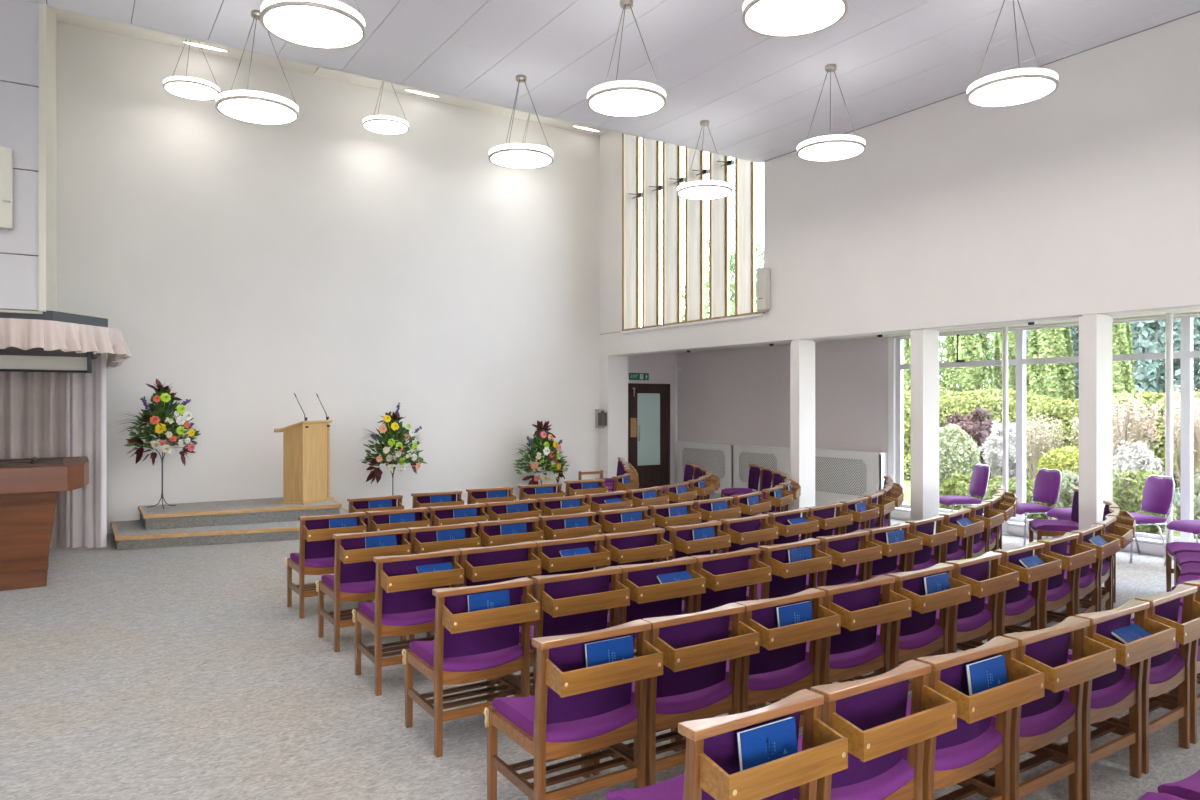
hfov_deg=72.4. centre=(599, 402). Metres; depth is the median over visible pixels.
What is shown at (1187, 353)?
window
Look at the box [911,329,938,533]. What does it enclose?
column
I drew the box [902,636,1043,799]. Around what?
chair
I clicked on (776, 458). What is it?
radiator cover
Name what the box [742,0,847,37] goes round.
pendant lamp
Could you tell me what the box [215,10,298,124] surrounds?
pendant lamp
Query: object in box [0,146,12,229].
wall speaker
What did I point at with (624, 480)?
book
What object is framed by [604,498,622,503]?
book
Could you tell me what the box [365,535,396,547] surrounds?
book
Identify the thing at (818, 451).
shelf
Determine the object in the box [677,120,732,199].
pendant lamp
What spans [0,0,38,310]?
panels
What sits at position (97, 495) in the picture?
curtain
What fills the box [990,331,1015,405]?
columnar conifer
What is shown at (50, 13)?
wall
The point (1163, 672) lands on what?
chair
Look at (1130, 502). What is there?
plant
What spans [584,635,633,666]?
book
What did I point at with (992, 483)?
plant
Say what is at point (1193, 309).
ceiling
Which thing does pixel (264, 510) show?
step
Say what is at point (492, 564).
chair
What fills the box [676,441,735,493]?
radiator cover
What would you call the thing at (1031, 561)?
book
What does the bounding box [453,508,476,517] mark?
book
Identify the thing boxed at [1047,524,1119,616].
chair
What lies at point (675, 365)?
pipe
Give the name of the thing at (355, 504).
chair
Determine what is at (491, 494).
book
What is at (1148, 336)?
tree
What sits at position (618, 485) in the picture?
chair
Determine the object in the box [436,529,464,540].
book
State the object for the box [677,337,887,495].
wall
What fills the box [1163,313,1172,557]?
window frame
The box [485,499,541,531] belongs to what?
chair
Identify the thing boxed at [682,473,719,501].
chair
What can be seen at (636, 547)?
chair
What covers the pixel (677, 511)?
book
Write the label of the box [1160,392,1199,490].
ornamental grass
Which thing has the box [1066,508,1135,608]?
chair
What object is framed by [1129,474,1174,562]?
banquet chair
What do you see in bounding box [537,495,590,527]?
chair
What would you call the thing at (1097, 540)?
book
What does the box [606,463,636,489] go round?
chair
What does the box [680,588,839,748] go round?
chair
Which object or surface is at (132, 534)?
step
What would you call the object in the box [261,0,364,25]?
diffuser
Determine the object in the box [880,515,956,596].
chair
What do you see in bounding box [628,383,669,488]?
door
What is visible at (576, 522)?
book
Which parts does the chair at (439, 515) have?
leg, rail, backrest, leg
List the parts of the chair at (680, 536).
leg, rail, backrest, leg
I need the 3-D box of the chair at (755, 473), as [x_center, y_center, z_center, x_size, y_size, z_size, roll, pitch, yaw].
[2.088,1.300,11.698,0.608,0.800,0.513,0,0,-7]
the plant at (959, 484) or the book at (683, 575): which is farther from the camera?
the plant at (959, 484)
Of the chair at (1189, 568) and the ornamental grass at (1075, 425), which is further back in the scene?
the ornamental grass at (1075, 425)
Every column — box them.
[790,339,814,516]
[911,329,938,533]
[1079,314,1112,536]
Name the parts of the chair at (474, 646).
leg, leg, seat frame, seat, backrest, rail, leg, leg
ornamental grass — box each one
[1026,412,1065,480]
[1065,409,1078,447]
[1113,390,1162,467]
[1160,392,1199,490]
[1163,385,1199,480]
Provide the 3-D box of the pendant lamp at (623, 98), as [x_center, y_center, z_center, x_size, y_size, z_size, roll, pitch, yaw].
[0.220,-2.887,6.768,0.658,0.846,0.658,0,0,-33]
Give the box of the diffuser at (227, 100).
[216,91,297,110]
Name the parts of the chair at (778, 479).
backrest, rail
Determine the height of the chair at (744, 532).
0.800 m
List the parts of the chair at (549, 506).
leg, backrest, rail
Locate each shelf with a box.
[676,441,735,445]
[732,445,789,449]
[815,448,886,453]
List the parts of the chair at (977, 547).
leg, seat, backrest, rail, seat frame, leg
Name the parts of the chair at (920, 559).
leg, seat, backrest, rail, leg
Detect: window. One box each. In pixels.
[621,133,764,332]
[896,329,1015,521]
[1016,316,1180,541]
[1181,315,1199,542]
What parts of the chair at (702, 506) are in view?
leg, backrest, rail, leg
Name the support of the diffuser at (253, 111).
attached to the pendant lamp at (248, 106)
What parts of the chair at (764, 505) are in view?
leg, backrest, rail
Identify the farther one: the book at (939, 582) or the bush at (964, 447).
the bush at (964, 447)
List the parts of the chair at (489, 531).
leg, rail, backrest, leg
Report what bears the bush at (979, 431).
on the ground at (907, 483)
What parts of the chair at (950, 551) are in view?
leg, seat, backrest, rail, leg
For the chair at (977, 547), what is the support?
on the floor
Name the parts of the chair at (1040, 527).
leg, leg, seat frame, seat, backrest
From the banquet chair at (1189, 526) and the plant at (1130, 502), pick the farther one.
the plant at (1130, 502)
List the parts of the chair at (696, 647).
leg, leg, leg, seat, backrest, rail, seat frame, leg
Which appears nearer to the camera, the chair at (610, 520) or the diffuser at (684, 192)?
the chair at (610, 520)
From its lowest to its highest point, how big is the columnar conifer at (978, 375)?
6.174 m
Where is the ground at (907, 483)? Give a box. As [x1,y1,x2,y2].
[904,479,1193,537]
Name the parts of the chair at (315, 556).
leg, leg, seat frame, seat, rail, backrest, leg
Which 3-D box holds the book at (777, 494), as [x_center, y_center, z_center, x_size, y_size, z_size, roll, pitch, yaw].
[1.885,0.997,8.672,0.032,0.133,0.216,0,0,28]
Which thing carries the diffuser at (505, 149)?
attached to the pendant lamp at (513, 155)
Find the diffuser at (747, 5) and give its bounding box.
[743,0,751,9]
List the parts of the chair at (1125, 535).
seat, leg, rail, backrest, seat frame, leg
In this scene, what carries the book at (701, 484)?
in the chair at (693, 484)
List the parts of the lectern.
panel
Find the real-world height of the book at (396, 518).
0.133 m
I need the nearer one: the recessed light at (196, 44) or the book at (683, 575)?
the book at (683, 575)
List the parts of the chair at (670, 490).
leg, rail, backrest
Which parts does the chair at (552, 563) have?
leg, backrest, rail, leg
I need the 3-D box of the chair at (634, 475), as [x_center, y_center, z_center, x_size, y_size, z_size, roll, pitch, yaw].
[0.226,1.300,11.389,0.608,0.800,0.513,0,0,1]
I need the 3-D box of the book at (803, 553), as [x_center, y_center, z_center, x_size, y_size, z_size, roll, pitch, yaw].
[1.282,0.997,5.243,0.216,0.133,0.032,0,0,-38]
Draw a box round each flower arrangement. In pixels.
[116,379,199,465]
[359,403,426,483]
[514,420,569,484]
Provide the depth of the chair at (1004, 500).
8.34 m
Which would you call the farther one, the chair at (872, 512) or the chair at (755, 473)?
the chair at (755, 473)
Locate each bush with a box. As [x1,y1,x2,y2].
[939,408,1001,478]
[939,423,982,507]
[978,419,1027,480]
[1036,446,1078,485]
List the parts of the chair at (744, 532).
leg, seat, backrest, rail, leg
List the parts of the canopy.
curtain rail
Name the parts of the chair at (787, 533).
leg, rail, backrest, leg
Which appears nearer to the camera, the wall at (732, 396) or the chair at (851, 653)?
the chair at (851, 653)
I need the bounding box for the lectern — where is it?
[274,393,333,504]
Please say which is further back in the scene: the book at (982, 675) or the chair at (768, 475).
the chair at (768, 475)
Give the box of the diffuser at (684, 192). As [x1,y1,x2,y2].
[679,187,730,198]
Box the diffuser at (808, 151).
[799,142,862,160]
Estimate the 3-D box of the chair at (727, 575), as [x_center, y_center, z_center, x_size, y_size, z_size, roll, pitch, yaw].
[0.671,1.300,5.048,0.513,0.800,0.608,0,0,-35]
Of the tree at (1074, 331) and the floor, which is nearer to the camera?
the floor
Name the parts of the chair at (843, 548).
leg, seat, backrest, rail, leg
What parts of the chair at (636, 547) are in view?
leg, backrest, rail, leg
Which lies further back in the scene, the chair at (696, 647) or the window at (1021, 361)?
the window at (1021, 361)
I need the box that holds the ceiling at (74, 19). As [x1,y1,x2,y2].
[56,10,608,135]
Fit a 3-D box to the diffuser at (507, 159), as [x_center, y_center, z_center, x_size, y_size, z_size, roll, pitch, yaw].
[-0.802,-2.472,8.335,0.624,0.004,0.624,0,0,-33]
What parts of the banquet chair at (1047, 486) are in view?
leg, seat, seat frame, backrest, frame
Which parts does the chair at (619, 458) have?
seat, backrest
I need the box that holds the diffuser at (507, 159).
[491,151,550,167]
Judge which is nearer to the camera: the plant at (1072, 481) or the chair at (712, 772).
the chair at (712, 772)
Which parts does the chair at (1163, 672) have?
seat, leg, backrest, rail, seat frame, leg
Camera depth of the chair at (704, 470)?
10.97 m
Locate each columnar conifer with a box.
[904,339,939,405]
[940,333,992,406]
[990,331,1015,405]
[1026,327,1075,404]
[1113,322,1135,406]
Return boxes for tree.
[682,236,763,321]
[904,333,993,390]
[986,326,1078,365]
[1026,326,1078,399]
[1130,317,1199,407]
[1173,326,1199,400]
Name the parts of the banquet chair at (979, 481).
seat, backrest, frame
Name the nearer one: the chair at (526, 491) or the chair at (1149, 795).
the chair at (1149, 795)
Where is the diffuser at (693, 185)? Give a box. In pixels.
[677,181,731,190]
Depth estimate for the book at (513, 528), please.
6.25 m
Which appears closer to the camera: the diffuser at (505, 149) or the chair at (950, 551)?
the chair at (950, 551)
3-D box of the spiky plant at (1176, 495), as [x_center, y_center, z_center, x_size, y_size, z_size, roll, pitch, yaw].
[8.085,1.470,11.221,0.553,0.659,0.568,0,0,-33]
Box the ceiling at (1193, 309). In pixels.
[665,308,1199,353]
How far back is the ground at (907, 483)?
15.06 m
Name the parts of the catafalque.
runner rail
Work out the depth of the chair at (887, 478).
9.90 m
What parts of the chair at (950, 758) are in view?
leg, seat, backrest, rail, seat frame, leg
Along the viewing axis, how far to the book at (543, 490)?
8.98 m
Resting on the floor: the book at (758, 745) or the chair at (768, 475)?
the chair at (768, 475)
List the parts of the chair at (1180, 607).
seat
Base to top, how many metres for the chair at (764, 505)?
0.800 m
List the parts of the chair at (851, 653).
leg, seat, backrest, rail, seat frame, leg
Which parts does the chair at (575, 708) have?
leg, leg, seat, seat frame, leg, backrest, rail, leg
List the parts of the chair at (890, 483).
rail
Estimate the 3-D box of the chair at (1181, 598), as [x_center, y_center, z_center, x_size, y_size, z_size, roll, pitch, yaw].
[3.895,1.300,5.147,0.608,0.800,0.513,0,0,43]
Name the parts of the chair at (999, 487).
rail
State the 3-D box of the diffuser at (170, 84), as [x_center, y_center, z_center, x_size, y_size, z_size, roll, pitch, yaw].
[-5.239,-4.035,10.527,0.646,0.042,0.646,0,0,-33]
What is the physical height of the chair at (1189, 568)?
0.800 m
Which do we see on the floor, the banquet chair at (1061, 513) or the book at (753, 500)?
the banquet chair at (1061, 513)
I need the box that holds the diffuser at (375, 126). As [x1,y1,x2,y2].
[364,120,406,133]
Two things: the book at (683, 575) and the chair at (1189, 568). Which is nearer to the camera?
the book at (683, 575)
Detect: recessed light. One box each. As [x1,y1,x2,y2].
[182,41,228,51]
[404,89,439,96]
[573,125,599,131]
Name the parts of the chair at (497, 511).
leg, rail, backrest, leg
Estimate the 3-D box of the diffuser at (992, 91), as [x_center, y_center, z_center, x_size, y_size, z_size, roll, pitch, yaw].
[3.276,-2.472,6.529,0.624,0.004,0.624,0,0,-33]
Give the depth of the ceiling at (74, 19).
11.76 m
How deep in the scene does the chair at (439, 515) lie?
7.10 m
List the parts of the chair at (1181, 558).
leg, seat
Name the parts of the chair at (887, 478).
rail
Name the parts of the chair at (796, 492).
leg, rail, leg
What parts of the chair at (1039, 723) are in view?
leg, seat, backrest, rail, seat frame, leg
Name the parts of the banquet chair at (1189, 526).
leg, seat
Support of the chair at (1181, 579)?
on the floor
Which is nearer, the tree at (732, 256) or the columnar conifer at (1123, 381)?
the columnar conifer at (1123, 381)
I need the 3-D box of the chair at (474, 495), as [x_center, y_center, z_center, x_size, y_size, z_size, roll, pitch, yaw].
[-1.237,1.300,8.764,0.513,0.800,0.608,0,0,-32]
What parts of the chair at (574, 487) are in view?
leg, rail, backrest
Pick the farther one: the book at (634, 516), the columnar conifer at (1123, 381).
the columnar conifer at (1123, 381)
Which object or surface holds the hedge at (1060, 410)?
on the ground at (907, 483)
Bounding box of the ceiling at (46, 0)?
[46,0,284,54]
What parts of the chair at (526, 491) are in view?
leg, rail, backrest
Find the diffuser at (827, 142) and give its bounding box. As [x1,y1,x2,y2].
[797,135,864,149]
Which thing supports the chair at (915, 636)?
on the floor
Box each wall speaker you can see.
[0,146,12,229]
[757,267,769,311]
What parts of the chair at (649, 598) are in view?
seat, leg, seat frame, backrest, rail, leg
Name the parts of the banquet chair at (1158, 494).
leg, leg, seat, seat frame, frame, backrest, leg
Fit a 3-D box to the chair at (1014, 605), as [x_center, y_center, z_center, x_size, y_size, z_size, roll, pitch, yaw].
[2.535,1.300,5.245,0.513,0.800,0.608,0,0,-38]
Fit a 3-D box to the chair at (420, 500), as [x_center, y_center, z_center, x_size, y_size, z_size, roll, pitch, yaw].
[-1.718,1.300,8.367,0.513,0.800,0.608,0,0,-32]
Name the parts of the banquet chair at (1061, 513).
seat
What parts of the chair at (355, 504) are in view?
leg, rail, backrest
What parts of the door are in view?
glass panel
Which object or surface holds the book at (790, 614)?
in the chair at (780, 669)
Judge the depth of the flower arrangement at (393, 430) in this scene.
12.05 m
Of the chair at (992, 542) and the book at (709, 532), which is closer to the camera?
the book at (709, 532)
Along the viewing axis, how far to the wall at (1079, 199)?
8.52 m
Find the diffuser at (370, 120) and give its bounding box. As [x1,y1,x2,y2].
[363,116,408,125]
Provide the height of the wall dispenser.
0.330 m
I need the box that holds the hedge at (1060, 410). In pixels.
[904,388,1199,504]
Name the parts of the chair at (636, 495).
leg, rail, backrest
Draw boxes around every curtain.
[0,372,69,547]
[70,373,87,547]
[88,353,106,548]
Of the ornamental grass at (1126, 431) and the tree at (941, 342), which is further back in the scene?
the tree at (941, 342)
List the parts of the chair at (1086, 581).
leg, seat, rail, backrest, seat frame, leg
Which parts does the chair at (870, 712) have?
leg, seat, seat frame, backrest, rail, leg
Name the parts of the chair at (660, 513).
leg, backrest, rail, leg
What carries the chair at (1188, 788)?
on the floor
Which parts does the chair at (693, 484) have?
backrest, rail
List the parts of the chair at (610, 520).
leg, rail, backrest, leg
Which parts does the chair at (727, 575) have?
leg, seat, backrest, rail, leg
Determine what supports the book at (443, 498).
in the chair at (420, 500)
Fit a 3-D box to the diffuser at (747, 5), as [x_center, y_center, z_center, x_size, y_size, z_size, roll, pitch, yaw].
[1.235,-2.505,5.210,0.646,0.042,0.646,0,0,-33]
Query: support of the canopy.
attached to the wall at (50, 13)
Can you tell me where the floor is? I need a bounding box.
[0,490,1199,799]
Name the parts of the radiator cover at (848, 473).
panel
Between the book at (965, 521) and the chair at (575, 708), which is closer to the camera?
the chair at (575, 708)
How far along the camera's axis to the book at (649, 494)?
8.59 m
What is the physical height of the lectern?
1.487 m
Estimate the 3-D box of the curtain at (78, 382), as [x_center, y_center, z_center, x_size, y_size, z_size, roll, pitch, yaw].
[-6.030,0.541,9.504,0.199,2.287,0.058,0,0,-22]
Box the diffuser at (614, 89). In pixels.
[587,81,665,98]
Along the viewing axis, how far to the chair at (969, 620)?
4.75 m
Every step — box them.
[111,508,348,549]
[138,497,341,529]
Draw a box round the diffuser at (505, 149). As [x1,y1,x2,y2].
[489,144,552,155]
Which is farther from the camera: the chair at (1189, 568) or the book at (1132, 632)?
the chair at (1189, 568)
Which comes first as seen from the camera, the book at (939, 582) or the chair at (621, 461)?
the book at (939, 582)
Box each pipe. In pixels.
[675,365,680,483]
[1002,326,1009,534]
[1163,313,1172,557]
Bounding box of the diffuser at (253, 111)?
[218,99,295,123]
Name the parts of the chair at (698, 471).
backrest, rail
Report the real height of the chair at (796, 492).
0.800 m
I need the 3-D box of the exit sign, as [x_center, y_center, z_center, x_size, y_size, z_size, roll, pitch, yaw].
[0.756,-0.505,15.943,0.470,0.136,0.015,0,0,-33]
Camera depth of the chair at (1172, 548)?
7.24 m
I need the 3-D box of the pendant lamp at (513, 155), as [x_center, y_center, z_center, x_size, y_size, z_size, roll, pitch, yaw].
[-0.802,-2.887,8.335,0.658,0.846,0.658,0,0,-33]
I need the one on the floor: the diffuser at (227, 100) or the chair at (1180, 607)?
the chair at (1180, 607)
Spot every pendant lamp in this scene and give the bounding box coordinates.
[163,39,219,100]
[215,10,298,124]
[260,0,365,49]
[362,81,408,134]
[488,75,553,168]
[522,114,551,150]
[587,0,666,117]
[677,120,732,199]
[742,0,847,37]
[796,64,865,161]
[966,0,1058,107]
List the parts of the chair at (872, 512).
leg, backrest, rail, leg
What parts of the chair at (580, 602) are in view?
seat frame, seat, leg, backrest, rail, leg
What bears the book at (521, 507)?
in the chair at (497, 511)
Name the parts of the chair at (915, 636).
leg, seat, backrest, rail, seat frame, leg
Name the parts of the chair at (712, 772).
leg, seat, backrest, rail, leg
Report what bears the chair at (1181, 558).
on the floor
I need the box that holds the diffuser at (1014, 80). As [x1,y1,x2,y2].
[967,69,1057,92]
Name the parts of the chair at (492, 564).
leg, backrest, rail, leg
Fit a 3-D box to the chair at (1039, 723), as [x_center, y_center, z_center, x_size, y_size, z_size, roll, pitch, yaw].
[1.715,1.300,3.414,0.513,0.800,0.608,0,0,-33]
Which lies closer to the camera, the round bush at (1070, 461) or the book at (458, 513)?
the book at (458, 513)
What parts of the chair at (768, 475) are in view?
seat, backrest, rail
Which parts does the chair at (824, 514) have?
leg, rail, backrest, leg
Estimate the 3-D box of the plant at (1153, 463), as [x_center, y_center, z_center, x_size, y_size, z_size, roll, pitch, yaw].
[7.847,1.186,11.988,0.724,1.283,0.724,0,0,1]
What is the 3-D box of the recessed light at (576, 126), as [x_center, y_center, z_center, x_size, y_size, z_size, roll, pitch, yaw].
[-0.235,-4.783,14.315,0.570,0.014,0.116,0,0,-33]
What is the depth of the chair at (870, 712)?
2.67 m
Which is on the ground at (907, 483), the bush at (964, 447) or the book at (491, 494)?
the bush at (964, 447)
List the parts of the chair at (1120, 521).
rail, leg, leg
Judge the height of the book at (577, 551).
0.097 m
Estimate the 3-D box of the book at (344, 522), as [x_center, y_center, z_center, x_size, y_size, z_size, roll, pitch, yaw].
[-2.061,0.997,6.579,0.216,0.133,0.032,0,0,-33]
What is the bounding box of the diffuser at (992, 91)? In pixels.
[969,78,1054,105]
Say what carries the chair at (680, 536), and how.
on the floor
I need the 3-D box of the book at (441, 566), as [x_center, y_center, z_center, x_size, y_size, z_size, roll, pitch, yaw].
[-0.969,1.014,4.866,0.216,0.097,0.111,0,0,-32]
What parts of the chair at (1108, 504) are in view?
backrest, rail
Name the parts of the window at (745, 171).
fin frame, fin frame, fin frame, sill, fin frame, fin frame, fin frame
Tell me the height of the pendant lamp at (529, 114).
0.796 m
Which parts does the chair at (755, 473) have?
seat, backrest, rail, leg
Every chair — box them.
[285,512,366,618]
[315,528,410,651]
[347,495,403,531]
[352,549,463,695]
[366,507,430,602]
[401,577,539,757]
[408,522,480,639]
[411,490,463,520]
[428,503,488,537]
[434,541,540,666]
[466,486,515,515]
[475,517,543,576]
[484,619,662,799]
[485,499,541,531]
[499,566,629,697]
[518,483,564,527]
[520,534,610,625]
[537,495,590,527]
[538,511,601,539]
[564,479,607,503]
[579,470,602,487]
[584,490,632,545]
[591,603,758,785]
[594,506,654,567]
[596,457,630,481]
[599,460,634,485]
[601,528,672,612]
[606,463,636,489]
[606,689,847,799]
[607,556,705,655]
[608,466,638,491]
[612,473,638,498]
[626,486,668,515]
[648,501,700,562]
[661,462,695,493]
[662,482,696,558]
[663,496,740,560]
[666,520,730,599]
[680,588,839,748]
[681,547,771,637]
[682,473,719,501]
[682,514,777,600]
[687,477,713,509]
[694,465,713,478]
[699,469,719,498]
[711,491,770,553]
[721,464,762,496]
[728,538,831,634]
[732,467,776,503]
[753,480,800,514]
[757,575,911,706]
[758,508,818,548]
[759,485,792,544]
[761,471,795,498]
[775,475,800,510]
[794,660,956,799]
[799,502,852,550]
[805,530,881,589]
[829,563,970,691]
[832,497,878,548]
[833,491,894,549]
[855,522,922,604]
[859,485,902,526]
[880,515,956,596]
[883,476,902,488]
[885,481,903,525]
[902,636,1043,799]
[913,551,1018,660]
[931,508,983,573]
[933,541,1061,654]
[939,463,989,514]
[959,501,1003,558]
[962,485,1017,518]
[971,616,1115,799]
[980,496,1013,578]
[980,532,1095,649]
[990,490,1017,550]
[990,599,1175,799]
[1015,468,1061,545]
[1029,488,1078,555]
[1046,508,1071,538]
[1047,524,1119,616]
[1052,500,1134,586]
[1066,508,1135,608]
[1066,516,1132,611]
[1068,584,1199,773]
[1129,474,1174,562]
[1130,579,1199,743]
[1131,606,1199,674]
[1138,792,1185,799]
[1157,770,1199,799]
[1164,520,1199,565]
[1166,542,1199,591]
[1169,590,1182,606]
[1171,575,1199,589]
[1175,552,1199,582]
[1179,563,1199,575]
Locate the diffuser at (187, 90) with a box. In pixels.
[165,82,217,99]
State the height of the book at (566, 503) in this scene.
0.133 m
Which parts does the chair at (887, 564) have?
leg, seat, backrest, rail, leg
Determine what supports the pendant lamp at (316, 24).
hanging from the ceiling tiles
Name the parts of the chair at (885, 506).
leg, rail, backrest, leg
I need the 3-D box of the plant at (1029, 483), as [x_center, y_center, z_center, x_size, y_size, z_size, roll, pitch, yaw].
[6.287,1.451,12.134,0.803,0.747,0.797,0,0,-31]
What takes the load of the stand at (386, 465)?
on the floor
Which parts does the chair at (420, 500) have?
leg, rail, backrest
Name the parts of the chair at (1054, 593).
leg, seat, backrest, rail, seat frame, leg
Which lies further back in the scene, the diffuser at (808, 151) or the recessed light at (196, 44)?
the recessed light at (196, 44)
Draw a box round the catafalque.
[0,456,88,590]
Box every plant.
[939,471,990,513]
[975,476,1012,498]
[996,477,1053,519]
[1053,469,1078,524]
[1113,440,1163,499]
[1113,467,1174,534]
[1173,466,1199,539]
[1173,487,1199,517]
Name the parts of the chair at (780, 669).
leg, leg, seat, backrest, rail, seat frame, leg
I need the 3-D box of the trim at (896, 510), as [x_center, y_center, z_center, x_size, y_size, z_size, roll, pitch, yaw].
[6.862,1.570,8.198,0.150,0.010,9.360,0,0,-33]
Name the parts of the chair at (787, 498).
leg, backrest, rail, leg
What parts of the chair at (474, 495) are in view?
leg, rail, backrest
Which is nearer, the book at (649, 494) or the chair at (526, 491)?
the book at (649, 494)
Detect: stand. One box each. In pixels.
[147,448,175,508]
[386,465,395,495]
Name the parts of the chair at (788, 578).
seat, leg, backrest, rail, leg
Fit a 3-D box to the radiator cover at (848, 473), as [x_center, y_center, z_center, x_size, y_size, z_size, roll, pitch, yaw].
[3.767,1.225,12.918,0.180,0.950,1.670,0,0,-33]
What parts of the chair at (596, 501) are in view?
leg, rail, backrest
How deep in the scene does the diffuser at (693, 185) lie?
9.42 m
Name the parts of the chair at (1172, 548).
leg, leg, seat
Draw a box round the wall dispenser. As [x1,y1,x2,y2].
[595,409,606,427]
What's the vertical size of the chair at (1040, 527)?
0.800 m
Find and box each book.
[329,517,356,527]
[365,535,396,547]
[369,500,391,507]
[389,513,414,522]
[416,562,452,572]
[430,495,450,502]
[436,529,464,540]
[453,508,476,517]
[467,590,509,611]
[487,490,505,497]
[500,523,526,534]
[506,504,527,512]
[535,487,552,493]
[559,547,590,556]
[560,499,579,507]
[564,517,587,528]
[582,482,597,488]
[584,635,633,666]
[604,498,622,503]
[621,512,641,521]
[622,477,629,483]
[642,490,656,498]
[656,571,691,583]
[668,506,686,516]
[676,485,686,493]
[692,527,714,539]
[698,481,704,487]
[711,501,727,510]
[736,716,797,770]
[747,496,758,505]
[774,490,781,497]
[776,601,812,626]
[787,517,806,524]
[788,546,811,562]
[855,502,866,511]
[886,529,904,543]
[923,572,949,594]
[956,518,972,525]
[966,655,1006,695]
[1019,555,1044,567]
[1089,535,1106,545]
[1111,623,1151,643]
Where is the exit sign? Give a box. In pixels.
[629,373,648,379]
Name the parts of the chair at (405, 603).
leg, leg, seat frame, seat, rail, backrest, leg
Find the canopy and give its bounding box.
[0,310,131,373]
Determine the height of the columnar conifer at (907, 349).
5.755 m
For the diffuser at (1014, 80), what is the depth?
6.35 m
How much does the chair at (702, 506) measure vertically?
0.800 m
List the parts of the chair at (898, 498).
seat, leg, rail, leg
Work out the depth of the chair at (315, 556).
6.53 m
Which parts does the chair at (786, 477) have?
rail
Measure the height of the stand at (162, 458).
0.779 m
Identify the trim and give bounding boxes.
[0,309,42,313]
[39,3,45,311]
[761,11,1199,162]
[888,337,895,482]
[890,507,1173,555]
[892,312,1199,337]
[896,510,1162,544]
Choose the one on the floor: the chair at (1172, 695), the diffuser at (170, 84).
the chair at (1172, 695)
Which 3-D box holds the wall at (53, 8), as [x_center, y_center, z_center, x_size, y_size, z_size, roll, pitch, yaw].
[-2.492,-2.775,8.254,11.240,4.030,0.050,0,0,-33]
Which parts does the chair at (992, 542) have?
seat, leg, rail, seat frame, leg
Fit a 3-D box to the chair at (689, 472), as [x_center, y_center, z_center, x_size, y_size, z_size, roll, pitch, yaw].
[1.190,1.300,12.069,0.608,0.800,0.513,0,0,-8]
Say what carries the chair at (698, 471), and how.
on the floor
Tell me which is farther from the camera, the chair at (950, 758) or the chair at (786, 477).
the chair at (786, 477)
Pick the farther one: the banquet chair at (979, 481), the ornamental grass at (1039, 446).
the ornamental grass at (1039, 446)
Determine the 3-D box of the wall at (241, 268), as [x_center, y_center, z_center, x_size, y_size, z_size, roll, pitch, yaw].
[-4.744,-1.670,11.799,11.740,6.740,0.250,0,0,-33]
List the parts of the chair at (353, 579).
leg, leg, seat frame, seat, backrest, rail, leg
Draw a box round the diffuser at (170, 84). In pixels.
[163,77,219,91]
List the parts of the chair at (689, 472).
backrest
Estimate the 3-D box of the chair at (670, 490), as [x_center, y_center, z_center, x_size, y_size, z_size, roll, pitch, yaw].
[0.715,1.300,9.188,0.608,0.800,0.513,0,0,33]
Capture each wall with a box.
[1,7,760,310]
[38,4,55,310]
[56,21,598,533]
[599,12,1199,355]
[628,353,676,483]
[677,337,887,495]
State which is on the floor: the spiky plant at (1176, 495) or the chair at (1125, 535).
the chair at (1125, 535)
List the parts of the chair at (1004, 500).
rail, leg, leg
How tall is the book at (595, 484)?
0.133 m
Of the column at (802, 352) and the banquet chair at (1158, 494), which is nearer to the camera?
the banquet chair at (1158, 494)
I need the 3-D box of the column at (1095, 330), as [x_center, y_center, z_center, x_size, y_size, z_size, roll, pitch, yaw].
[4.704,0.435,7.782,0.300,2.530,0.160,0,0,-33]
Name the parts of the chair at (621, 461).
seat, backrest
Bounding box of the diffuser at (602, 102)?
[590,90,663,115]
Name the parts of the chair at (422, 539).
leg, backrest, rail, leg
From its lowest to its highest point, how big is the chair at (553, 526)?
0.800 m
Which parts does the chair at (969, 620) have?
leg, seat, backrest, rail, seat frame, leg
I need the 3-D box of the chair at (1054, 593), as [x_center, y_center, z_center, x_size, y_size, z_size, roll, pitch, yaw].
[2.979,1.300,5.611,0.513,0.800,0.608,0,0,-41]
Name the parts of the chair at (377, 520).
leg, rail, backrest, leg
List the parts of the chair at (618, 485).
leg, backrest, rail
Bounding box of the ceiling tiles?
[24,0,1199,161]
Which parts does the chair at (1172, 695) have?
seat, rail, leg, seat frame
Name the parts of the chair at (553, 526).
leg, backrest, rail, leg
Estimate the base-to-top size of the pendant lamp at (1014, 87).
0.846 m
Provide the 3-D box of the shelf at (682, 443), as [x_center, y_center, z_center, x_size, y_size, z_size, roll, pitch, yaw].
[2.007,0.780,15.672,0.120,0.020,1.614,0,0,-33]
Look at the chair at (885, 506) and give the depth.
8.09 m
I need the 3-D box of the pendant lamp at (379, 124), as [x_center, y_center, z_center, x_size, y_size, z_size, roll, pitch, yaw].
[-3.111,-4.392,11.914,0.658,0.796,0.658,0,0,-33]
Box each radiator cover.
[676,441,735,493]
[732,445,789,490]
[815,448,886,510]
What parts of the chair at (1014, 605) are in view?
leg, seat, backrest, rail, seat frame, leg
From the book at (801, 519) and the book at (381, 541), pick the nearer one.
the book at (381, 541)
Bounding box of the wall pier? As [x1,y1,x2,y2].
[599,356,627,477]
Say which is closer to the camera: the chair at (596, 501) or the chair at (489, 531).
the chair at (489, 531)
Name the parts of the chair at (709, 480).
rail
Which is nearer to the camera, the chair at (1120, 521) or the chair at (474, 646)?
the chair at (474, 646)
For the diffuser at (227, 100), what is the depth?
6.77 m
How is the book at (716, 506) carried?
in the chair at (702, 506)
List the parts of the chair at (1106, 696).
leg, seat, backrest, rail, seat frame, leg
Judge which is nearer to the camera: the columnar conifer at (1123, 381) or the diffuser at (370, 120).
the diffuser at (370, 120)

